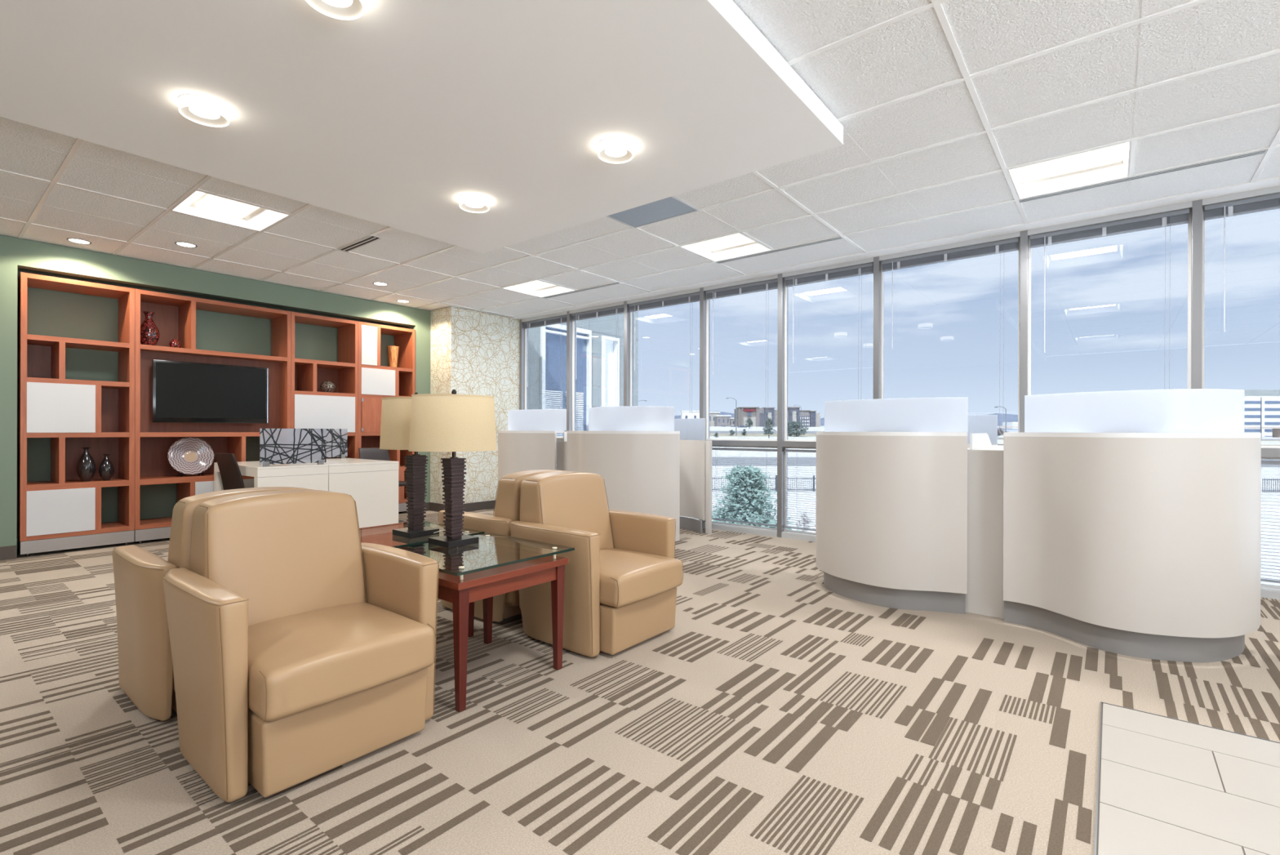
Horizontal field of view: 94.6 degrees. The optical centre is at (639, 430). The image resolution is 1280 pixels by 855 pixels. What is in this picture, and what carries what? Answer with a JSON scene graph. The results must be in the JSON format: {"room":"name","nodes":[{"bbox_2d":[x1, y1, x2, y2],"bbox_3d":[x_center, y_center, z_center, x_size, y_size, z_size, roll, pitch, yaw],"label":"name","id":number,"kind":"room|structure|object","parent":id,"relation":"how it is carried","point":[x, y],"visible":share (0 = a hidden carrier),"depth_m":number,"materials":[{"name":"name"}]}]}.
{"room":"office lobby","nodes":[
{"label":"office lobby","id":0,"kind":"room"},
{"bbox_2d":[0,235,431,558],"bbox_3d":[-5.737,-0.272,4.890,0.650,2.699,8.470,0,0,39],"label":"wall","id":1,"kind":"structure","parent":0,"point":[50,313],"depth_m":5.77,"materials":[{"name":"green paint"}]},
{"bbox_2d":[0,499,496,559],"bbox_3d":[-4.941,1.024,4.974,0.492,0.112,9.600,0,0,39],"label":"baseboard","id":2,"kind":"structure","parent":1,"relation":"attached to","point":[9,552],"depth_m":7.88,"materials":[{"name":"grey plastic"}]},
{"bbox_2d":[430,306,519,503],"bbox_3d":[-2.310,-0.264,8.391,0.630,2.699,1.280,0,0,39],"label":"column","id":3,"kind":"structure","parent":0,"point":[476,353],"depth_m":8.00,"materials":[{"name":"paper"}]},
{"bbox_2d":[519,319,524,409],"bbox_3d":[-1.700,-0.261,8.617,0.068,2.697,0.120,0,0,39],"label":"trim","id":4,"kind":"structure","parent":3,"relation":"attached to","point":[522,335],"depth_m":8.57,"materials":[{"name":"silver metal"}]},
{"bbox_2d":[521,311,566,441],"bbox_3d":[-1.325,-0.260,8.301,0.928,2.697,0.104,0,0,39],"label":"window","id":5,"kind":"structure","parent":3,"relation":"in","point":[547,344],"depth_m":8.34,"materials":[{"name":"clear glass"}]},
{"bbox_2d":[523,315,566,407],"bbox_3d":[-1.328,-0.793,8.295,0.904,1.543,0.053,0,0,39],"label":"raised blind","id":6,"kind":"object","parent":5,"relation":"attached to","point":[560,319],"visible":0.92,"depth_m":8.29,"materials":[{"name":"grey"}]},
{"bbox_2d":[511,177,1279,319],"bbox_3d":[2.433,-1.675,5.222,10.730,0.154,0.310,0,0,39],"label":"trim","id":7,"kind":"structure","parent":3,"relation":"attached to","point":[1272,182],"depth_m":4.91,"materials":[{"name":"white paint"}]},
{"bbox_2d":[0,508,1279,854],"bbox_3d":[-1.051,1.089,1.779,11.860,0.001,10.032,0,0,39],"label":"floor","id":8,"kind":"structure","parent":0,"point":[780,712],"depth_m":2.10,"materials":[{"name":"carpet"}]},
{"bbox_2d":[17,271,134,556],"bbox_3d":[-5.178,-0.129,5.420,0.471,2.415,0.747,0,0,39],"label":"bookcase","id":9,"kind":"object","parent":8,"relation":"on","point":[99,415],"visible":0.98,"depth_m":5.29,"materials":[{"name":"brown wood"}]},
{"bbox_2d":[75,447,95,481],"bbox_3d":[-5.074,0.312,5.408,0.132,0.310,0.132,0,0,39],"label":"bottle vase","id":10,"kind":"object","parent":9,"relation":"on","point":[86,466],"visible":1,"depth_m":5.38,"materials":[{"name":"black ceramic"}]},
{"bbox_2d":[98,453,114,480],"bbox_3d":[-4.979,0.345,5.511,0.112,0.245,0.112,0,0,39],"label":"bottle vase","id":11,"kind":"object","parent":9,"relation":"on","point":[106,468],"visible":1,"depth_m":5.48,"materials":[{"name":"black ceramic"}]},
{"bbox_2d":[134,288,291,543],"bbox_3d":[-4.521,-0.127,6.242,0.471,2.415,1.354,0,0,39],"label":"bookcase","id":12,"kind":"object","parent":8,"relation":"on","point":[175,315],"visible":0.52,"depth_m":6.06,"materials":[{"name":"brown wood"}]},
{"bbox_2d":[140,311,159,345],"bbox_3d":[-4.804,-0.985,5.774,0.168,0.338,0.168,0,0,39],"label":"glass vase","id":13,"kind":"object","parent":12,"relation":"on","point":[149,332],"visible":0.79,"depth_m":5.73,"materials":[{"name":"red glass"}]},
{"bbox_2d":[168,338,182,347],"bbox_3d":[-4.674,-0.865,5.937,0.104,0.098,0.104,0,0,39],"label":"glass pot","id":14,"kind":"object","parent":12,"relation":"on","point":[174,343],"visible":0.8,"depth_m":5.91,"materials":[{"name":"red glass"}]},
{"bbox_2d":[167,436,213,476],"bbox_3d":[-4.619,0.272,6.062,0.164,0.403,0.388,0,0,39],"label":"plate","id":15,"kind":"object","parent":12,"relation":"on","point":[189,455],"visible":0.99,"depth_m":6.05,"materials":[{"name":"ceramic"}]},
{"bbox_2d":[151,359,268,423],"bbox_3d":[-4.458,-0.381,6.148,0.151,0.610,0.999,0,0,39],"label":"television","id":16,"kind":"object","parent":12,"relation":"attached to","point":[183,392],"visible":1,"depth_m":6.06,"materials":[{"name":"black plastic"}]},
{"bbox_2d":[111,486,314,720],"bbox_3d":[-1.790,0.656,2.589,0.749,0.838,0.753,0,0,39],"label":"lounge armchair","id":17,"kind":"object","parent":8,"relation":"on","point":[145,666],"visible":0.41,"depth_m":2.18,"materials":[{"name":"leather"}]},
{"bbox_2d":[213,452,244,489],"bbox_3d":[-3.686,0.647,5.662,0.430,0.872,0.560,0,0,33],"label":"leather chair","id":18,"kind":"object","parent":8,"relation":"on","point":[230,473],"visible":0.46,"depth_m":5.45,"materials":[{"name":"black leather"}]},
{"bbox_2d":[213,460,328,491],"bbox_3d":[-3.666,0.705,5.849,1.170,0.755,0.608,0,0,39],"label":"reception desk","id":19,"kind":"object","parent":8,"relation":"on","point":[314,476],"visible":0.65,"depth_m":5.51,"materials":[{"name":"white wood"}]},
{"bbox_2d":[259,428,326,466],"bbox_3d":[-3.228,0.156,5.514,0.032,0.345,0.570,0,0,39],"label":"screen","id":20,"kind":"object","parent":19,"relation":"on","point":[277,446],"visible":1,"depth_m":5.50,"materials":[{"name":"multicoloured glass"}]},
{"bbox_2d":[163,488,439,802],"bbox_3d":[-1.169,0.658,2.105,0.749,0.838,0.753,0,0,39],"label":"lounge armchair","id":21,"kind":"object","parent":8,"relation":"on","point":[303,648],"visible":1,"depth_m":1.95,"materials":[{"name":"leather"}]},
{"bbox_2d":[248,601,434,721],"bbox_3d":[-1.100,0.752,2.050,0.573,0.174,0.548,0,0,39],"label":"seat cushion","id":22,"kind":"object","parent":21,"relation":"on","point":[303,658],"depth_m":1.90,"materials":[{"name":"leather"}]},
{"bbox_2d":[290,311,358,458],"bbox_3d":[-3.861,-0.125,7.067,0.471,2.415,0.754,0,0,39],"label":"bookcase","id":23,"kind":"object","parent":8,"relation":"on","point":[311,407],"visible":0.39,"depth_m":7.06,"materials":[{"name":"brown wood"}]},
{"bbox_2d":[320,380,335,392],"bbox_3d":[-3.771,-0.523,7.131,0.166,0.148,0.166,0,0,39],"label":"glass ball","id":24,"kind":"object","parent":23,"relation":"on","point":[326,386],"visible":0.81,"depth_m":7.07,"materials":[{"name":"grey glass"}]},
{"bbox_2d":[324,457,399,528],"bbox_3d":[-3.250,0.700,6.370,1.170,0.743,0.718,0,0,39],"label":"cabinet","id":25,"kind":"object","parent":8,"relation":"on","point":[373,484],"visible":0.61,"depth_m":6.06,"materials":[{"name":"white"}]},
{"bbox_2d":[326,428,347,457],"bbox_3d":[-3.643,0.155,6.684,0.032,0.345,0.650,0,0,39],"label":"screen","id":26,"kind":"object","parent":25,"relation":"on","point":[336,438],"visible":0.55,"depth_m":6.85,"materials":[{"name":"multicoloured glass"}]},
{"bbox_2d":[358,447,407,486],"bbox_3d":[-3.034,0.648,7.032,0.560,0.872,0.430,0,0,37],"label":"leather chair","id":27,"kind":"object","parent":8,"relation":"on","point":[370,453],"visible":0.19,"depth_m":7.15,"materials":[{"name":"black leather"}]},
{"bbox_2d":[358,321,415,511],"bbox_3d":[-3.386,-0.124,7.656,0.477,2.415,0.755,0,0,39],"label":"bookcase","id":28,"kind":"object","parent":8,"relation":"on","point":[376,381],"visible":0.43,"depth_m":7.45,"materials":[{"name":"brown wood"}]},
{"bbox_2d":[387,345,399,367],"bbox_3d":[-3.250,-0.958,7.781,0.150,0.292,0.150,0,0,39],"label":"vase","id":29,"kind":"object","parent":28,"relation":"on","point":[393,350],"visible":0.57,"depth_m":7.73,"materials":[{"name":"orange glass"}]},
{"bbox_2d":[359,520,484,637],"bbox_3d":[-1.265,0.811,3.087,0.624,0.555,0.624,0,0,39],"label":"end table","id":30,"kind":"object","parent":8,"relation":"on","point":[381,534],"visible":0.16,"depth_m":3.08,"materials":[{"name":"brown wood"}]},
{"bbox_2d":[379,391,444,537],"bbox_3d":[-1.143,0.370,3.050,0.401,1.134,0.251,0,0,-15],"label":"table lamp","id":31,"kind":"object","parent":30,"relation":"on","point":[395,424],"visible":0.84,"depth_m":3.00,"materials":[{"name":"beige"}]},
{"bbox_2d":[398,532,574,711],"bbox_3d":[-0.740,0.812,2.667,0.624,0.555,0.624,0,0,39],"label":"end table","id":32,"kind":"object","parent":8,"relation":"on","point":[498,564],"visible":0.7,"depth_m":2.57,"materials":[{"name":"brown wood"}]},
{"bbox_2d":[408,389,497,547],"bbox_3d":[-0.887,0.171,2.813,0.264,0.734,0.348,0,0,39],"label":"table lamp","id":33,"kind":"object","parent":32,"relation":"on","point":[453,422],"visible":1,"depth_m":2.74,"materials":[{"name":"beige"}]},
{"bbox_2d":[438,469,565,622],"bbox_3d":[-0.820,0.658,3.721,0.749,0.838,0.753,0,0,39],"label":"lounge armchair","id":34,"kind":"object","parent":8,"relation":"on","point":[507,508],"visible":0.2,"depth_m":3.32,"materials":[{"name":"leather"}]},
{"bbox_2d":[566,311,572,431],"bbox_3d":[-0.935,-0.259,8.005,0.068,2.697,0.120,0,0,39],"label":"trim","id":35,"kind":"structure","parent":8,"relation":"on","point":[569,318],"depth_m":7.96,"materials":[{"name":"silver metal"}]},
{"bbox_2d":[509,471,683,657],"bbox_3d":[-0.209,0.660,3.204,0.749,0.838,0.753,0,0,39],"label":"lounge armchair","id":36,"kind":"object","parent":8,"relation":"on","point":[623,572],"visible":0.91,"depth_m":3.02,"materials":[{"name":"leather"}]},
{"bbox_2d":[600,547,682,607],"bbox_3d":[-0.141,0.754,3.149,0.573,0.174,0.548,0,0,39],"label":"seat cushion","id":37,"kind":"object","parent":36,"relation":"on","point":[629,576],"depth_m":2.96,"materials":[{"name":"leather"}]},
{"bbox_2d":[569,301,623,431],"bbox_3d":[-0.549,-0.258,7.680,0.956,2.697,0.104,0,0,39],"label":"window","id":38,"kind":"structure","parent":8,"relation":"on","point":[597,343],"depth_m":7.75,"materials":[{"name":"clear glass"}]},
{"bbox_2d":[571,305,623,406],"bbox_3d":[-0.552,-0.791,7.674,0.932,1.543,0.053,0,0,39],"label":"raised blind","id":39,"kind":"object","parent":38,"relation":"attached to","point":[617,309],"visible":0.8,"depth_m":7.63,"materials":[{"name":"grey"}]},
{"bbox_2d":[497,405,711,550],"bbox_3d":[-0.326,0.441,6.115,2.283,1.300,1.795,0,0,39],"label":"reception desk","id":40,"kind":"object","parent":8,"relation":"on","point":[649,460],"visible":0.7,"depth_m":5.17,"materials":[{"name":"white laminate"}]},
{"bbox_2d":[623,300,629,405],"bbox_3d":[-0.147,-0.258,7.375,0.068,2.697,0.120,0,0,39],"label":"trim","id":41,"kind":"structure","parent":8,"relation":"on","point":[626,308],"depth_m":7.33,"materials":[{"name":"silver metal"}]},
{"bbox_2d":[626,288,699,519],"bbox_3d":[0.282,-0.256,7.016,1.067,2.697,0.104,0,0,39],"label":"window","id":42,"kind":"structure","parent":8,"relation":"on","point":[661,375],"depth_m":7.02,"materials":[{"name":"clear glass"}]},
{"bbox_2d":[628,292,699,414],"bbox_3d":[0.278,-0.789,7.010,1.043,1.543,0.053,0,0,39],"label":"raised blind","id":43,"kind":"object","parent":42,"relation":"attached to","point":[694,297],"visible":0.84,"depth_m":6.97,"materials":[{"name":"grey"}]},
{"bbox_2d":[698,287,706,527],"bbox_3d":[0.726,-0.255,6.676,0.068,2.697,0.120,0,0,39],"label":"trim","id":44,"kind":"structure","parent":8,"relation":"on","point":[702,293],"depth_m":6.63,"materials":[{"name":"silver metal"}]},
{"bbox_2d":[702,274,777,537],"bbox_3d":[1.089,-0.255,6.371,0.895,2.697,0.104,0,0,39],"label":"window","id":45,"kind":"structure","parent":8,"relation":"on","point":[741,385],"depth_m":6.38,"materials":[{"name":"clear glass"}]},
{"bbox_2d":[705,279,777,428],"bbox_3d":[1.085,-0.787,6.365,0.871,1.543,0.053,0,0,39],"label":"raised blind","id":46,"kind":"object","parent":45,"relation":"attached to","point":[766,286],"visible":0.95,"depth_m":6.34,"materials":[{"name":"grey"}]},
{"bbox_2d":[711,447,777,526],"bbox_3d":[1.085,0.594,6.369,0.871,0.800,0.036,0,0,39],"label":"blind","id":47,"kind":"object","parent":45,"relation":"attached to","point":[713,448],"visible":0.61,"depth_m":6.33,"materials":[{"name":"grey plastic"}]},
{"bbox_2d":[777,273,784,537],"bbox_3d":[1.466,-0.254,6.085,0.068,2.697,0.120,0,0,39],"label":"trim","id":48,"kind":"structure","parent":8,"relation":"on","point":[780,335],"depth_m":6.04,"materials":[{"name":"silver metal"}]},
{"bbox_2d":[781,257,873,542],"bbox_3d":[1.831,-0.253,5.777,0.903,2.697,0.104,0,0,39],"label":"window","id":49,"kind":"structure","parent":8,"relation":"on","point":[833,334],"depth_m":5.88,"materials":[{"name":"clear glass"}]},
{"bbox_2d":[784,448,816,530],"bbox_3d":[1.827,0.596,5.775,0.879,0.800,0.036,0,0,39],"label":"blind","id":50,"kind":"object","parent":49,"relation":"attached to","point":[785,450],"visible":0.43,"depth_m":5.94,"materials":[{"name":"grey plastic"}]},
{"bbox_2d":[784,262,873,399],"bbox_3d":[1.828,-0.786,5.771,0.879,1.543,0.053,0,0,39],"label":"raised blind","id":51,"kind":"object","parent":49,"relation":"attached to","point":[866,268],"visible":0.84,"depth_m":5.74,"materials":[{"name":"grey plastic"}]},
{"bbox_2d":[873,256,880,399],"bbox_3d":[2.212,-0.252,5.488,0.068,2.697,0.120,0,0,39],"label":"trim","id":52,"kind":"structure","parent":8,"relation":"on","point":[877,264],"depth_m":5.44,"materials":[{"name":"silver metal"}]},
{"bbox_2d":[879,231,1020,444],"bbox_3d":[2.652,-0.251,5.121,1.094,2.697,0.104,0,0,39],"label":"window","id":53,"kind":"structure","parent":8,"relation":"on","point":[948,341],"depth_m":5.09,"materials":[{"name":"clear glass"}]},
{"bbox_2d":[881,237,1018,428],"bbox_3d":[2.648,-0.784,5.115,1.070,1.543,0.053,0,0,39],"label":"raised blind","id":54,"kind":"object","parent":53,"relation":"attached to","point":[1010,245],"visible":1,"depth_m":5.07,"materials":[{"name":"grey"}]},
{"bbox_2d":[1019,230,1028,431],"bbox_3d":[3.107,-0.250,4.772,0.068,2.697,0.120,0,0,39],"label":"trim","id":55,"kind":"structure","parent":8,"relation":"on","point":[1024,248],"depth_m":4.73,"materials":[{"name":"silver metal"}]},
{"bbox_2d":[815,388,1261,662],"bbox_3d":[2.415,0.447,3.923,2.283,1.300,1.795,0,0,39],"label":"reception desk","id":56,"kind":"object","parent":8,"relation":"on","point":[1127,522],"visible":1,"depth_m":3.12,"materials":[{"name":"white laminate"}]},
{"bbox_2d":[1027,200,1191,395],"bbox_3d":[3.495,-0.249,4.447,0.961,2.697,0.104,0,0,39],"label":"window","id":57,"kind":"structure","parent":8,"relation":"on","point":[1110,326],"depth_m":4.44,"materials":[{"name":"clear glass"}]},
{"bbox_2d":[1030,208,1189,389],"bbox_3d":[3.491,-0.782,4.441,0.937,1.543,0.053,0,0,39],"label":"raised blind","id":58,"kind":"object","parent":57,"relation":"attached to","point":[1181,216],"visible":0.98,"depth_m":4.41,"materials":[{"name":"grey metal"}]},
{"bbox_2d":[1093,701,1279,854],"bbox_3d":[1.236,1.090,-1.627,4.034,0.008,7.006,0,0,39],"label":"floor tile","id":59,"kind":"structure","parent":8,"relation":"on","point":[1166,785],"depth_m":1.80,"materials":[{"name":"tile"}]},
{"bbox_2d":[1191,199,1202,388],"bbox_3d":[3.898,-0.248,4.140,0.068,2.697,0.120,0,0,39],"label":"trim","id":60,"kind":"structure","parent":8,"relation":"on","point":[1197,206],"depth_m":4.09,"materials":[{"name":"silver metal"}]},
{"bbox_2d":[1201,185,1279,599],"bbox_3d":[4.282,-0.247,3.817,0.950,2.697,0.104,0,0,39],"label":"window","id":61,"kind":"structure","parent":8,"relation":"on","point":[1246,357],"depth_m":3.98,"materials":[{"name":"clear glass"}]},
{"bbox_2d":[1204,193,1279,332],"bbox_3d":[4.278,-0.780,3.811,0.926,1.543,0.053,0,0,39],"label":"raised blind","id":62,"kind":"object","parent":61,"relation":"attached to","point":[1268,202],"visible":1,"depth_m":3.99,"materials":[{"name":"grey"}]},
{"bbox_2d":[1260,460,1279,582],"bbox_3d":[4.278,0.602,3.815,0.926,0.800,0.036,0,0,39],"label":"blind","id":63,"kind":"object","parent":61,"relation":"attached to","point":[1263,462],"visible":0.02,"depth_m":3.90,"materials":[{"name":"grey"}]},
{"bbox_2d":[0,0,1279,317],"bbox_3d":[-0.957,-1.760,1.889,11.860,0.300,9.750,0,0,39],"label":"ceiling","id":64,"kind":"structure","parent":0,"point":[935,102],"depth_m":3.59,"materials":[{"name":"tile"}]},
{"bbox_2d":[66,238,92,244],"bbox_3d":[-4.819,-1.623,5.073,0.160,0.004,0.160,0,0,39],"label":"recessed light","id":65,"kind":"object","parent":64,"relation":"in","point":[73,240],"visible":1,"depth_m":5.07,"materials":[{"name":"silver metal"}]},
{"bbox_2d":[174,241,197,247],"bbox_3d":[-3.968,-1.621,5.161,0.160,0.004,0.160,0,0,39],"label":"recessed light","id":66,"kind":"object","parent":64,"relation":"in","point":[179,243],"visible":1,"depth_m":5.15,"materials":[{"name":"silver metal"}]},
{"bbox_2d":[170,190,289,231],"bbox_3d":[-3.035,-1.652,4.381,0.586,0.076,0.586,0,0,39],"label":"recessed troffer","id":67,"kind":"object","parent":64,"relation":"attached to","point":[214,207],"visible":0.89,"depth_m":4.47,"materials":[{"name":"white plastic"}]},
{"bbox_2d":[337,235,380,252],"bbox_3d":[-2.440,-1.613,5.117,0.582,0.008,0.090,0,0,39],"label":"ceiling vent","id":68,"kind":"object","parent":64,"relation":"attached to","point":[367,240],"visible":1,"depth_m":5.10,"materials":[{"name":"white metal"}]},
{"bbox_2d":[372,281,388,285],"bbox_3d":[-2.871,-1.619,6.532,0.160,0.004,0.160,0,0,39],"label":"recessed light","id":69,"kind":"object","parent":64,"relation":"in","point":[379,283],"visible":1,"depth_m":6.52,"materials":[{"name":"silver metal"}]},
{"bbox_2d":[396,299,409,302],"bbox_3d":[-2.973,-1.619,7.413,0.160,0.004,0.160,0,0,39],"label":"recessed light","id":70,"kind":"object","parent":64,"relation":"in","point":[397,300],"visible":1,"depth_m":7.41,"materials":[{"name":"silver metal"}]},
{"bbox_2d":[0,0,843,253],"bbox_3d":[-2.351,-1.563,1.307,3.090,0.099,7.100,0,0,39],"label":"panel","id":71,"kind":"object","parent":64,"relation":"attached to","point":[397,112],"visible":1,"depth_m":2.69,"materials":[{"name":"white paint"}]},
{"bbox_2d":[177,93,230,127],"bbox_3d":[-2.032,-1.486,2.755,0.196,0.052,0.196,0,0,39],"label":"ring light","id":72,"kind":"object","parent":71,"relation":"attached to","point":[203,110],"visible":1,"depth_m":2.74,"materials":[{"name":"white plastic"}]},
{"bbox_2d":[305,0,364,20],"bbox_3d":[-1.042,-1.484,2.007,0.196,0.052,0.196,0,0,39],"label":"ring light","id":73,"kind":"object","parent":71,"relation":"attached to","point":[345,10],"visible":1,"depth_m":2.06,"materials":[{"name":"white plastic"}]},
{"bbox_2d":[458,194,489,213],"bbox_3d":[-1.085,-1.484,3.874,0.196,0.052,0.196,0,0,39],"label":"ring light","id":74,"kind":"object","parent":71,"relation":"attached to","point":[474,203],"visible":1,"depth_m":3.85,"materials":[{"name":"white plastic"}]},
{"bbox_2d":[597,137,634,163],"bbox_3d":[-0.128,-1.482,3.134,0.196,0.052,0.196,0,0,39],"label":"ring light","id":75,"kind":"object","parent":71,"relation":"attached to","point":[610,149],"visible":1,"depth_m":3.11,"materials":[{"name":"white plastic"}]},
{"bbox_2d":[502,280,575,297],"bbox_3d":[-1.151,-1.647,6.738,0.586,0.076,0.586,0,0,39],"label":"recessed troffer","id":76,"kind":"object","parent":64,"relation":"attached to","point":[536,287],"visible":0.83,"depth_m":6.87,"materials":[{"name":"white plastic"}]},
{"bbox_2d":[542,282,619,298],"bbox_3d":[-0.705,-1.609,6.813,1.194,0.008,0.055,0,0,39],"label":"ceiling vent","id":77,"kind":"object","parent":64,"relation":"in","point":[613,283],"visible":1,"depth_m":6.77,"materials":[{"name":"white metal"}]},
{"bbox_2d":[607,195,698,228],"bbox_3d":[0.007,-1.608,4.266,0.606,0.008,0.600,0,0,39],"label":"ceiling vent","id":78,"kind":"object","parent":64,"relation":"in","point":[673,206],"visible":0.59,"depth_m":4.36,"materials":[{"name":"metal"}]},
{"bbox_2d":[680,232,771,261],"bbox_3d":[0.761,-1.643,5.209,0.586,0.076,0.586,0,0,39],"label":"recessed troffer","id":79,"kind":"object","parent":64,"relation":"attached to","point":[735,245],"visible":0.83,"depth_m":5.32,"materials":[{"name":"white plastic"}]},
{"bbox_2d":[715,236,842,263],"bbox_3d":[1.206,-1.605,5.284,1.194,0.008,0.055,0,0,39],"label":"ceiling vent","id":80,"kind":"object","parent":64,"relation":"in","point":[837,237],"visible":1,"depth_m":5.24,"materials":[{"name":"white metal"}]},
{"bbox_2d":[1007,141,1131,199],"bbox_3d":[2.673,-1.638,3.680,0.586,0.076,0.586,0,0,39],"label":"recessed troffer","id":81,"kind":"object","parent":64,"relation":"attached to","point":[1111,162],"visible":0.91,"depth_m":3.75,"materials":[{"name":"white plastic"}]},
{"bbox_2d":[1018,149,1266,203],"bbox_3d":[3.118,-1.600,3.755,1.194,0.008,0.055,0,0,39],"label":"ceiling vent","id":82,"kind":"object","parent":64,"relation":"in","point":[1261,152],"visible":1,"depth_m":3.69,"materials":[{"name":"white metal"}]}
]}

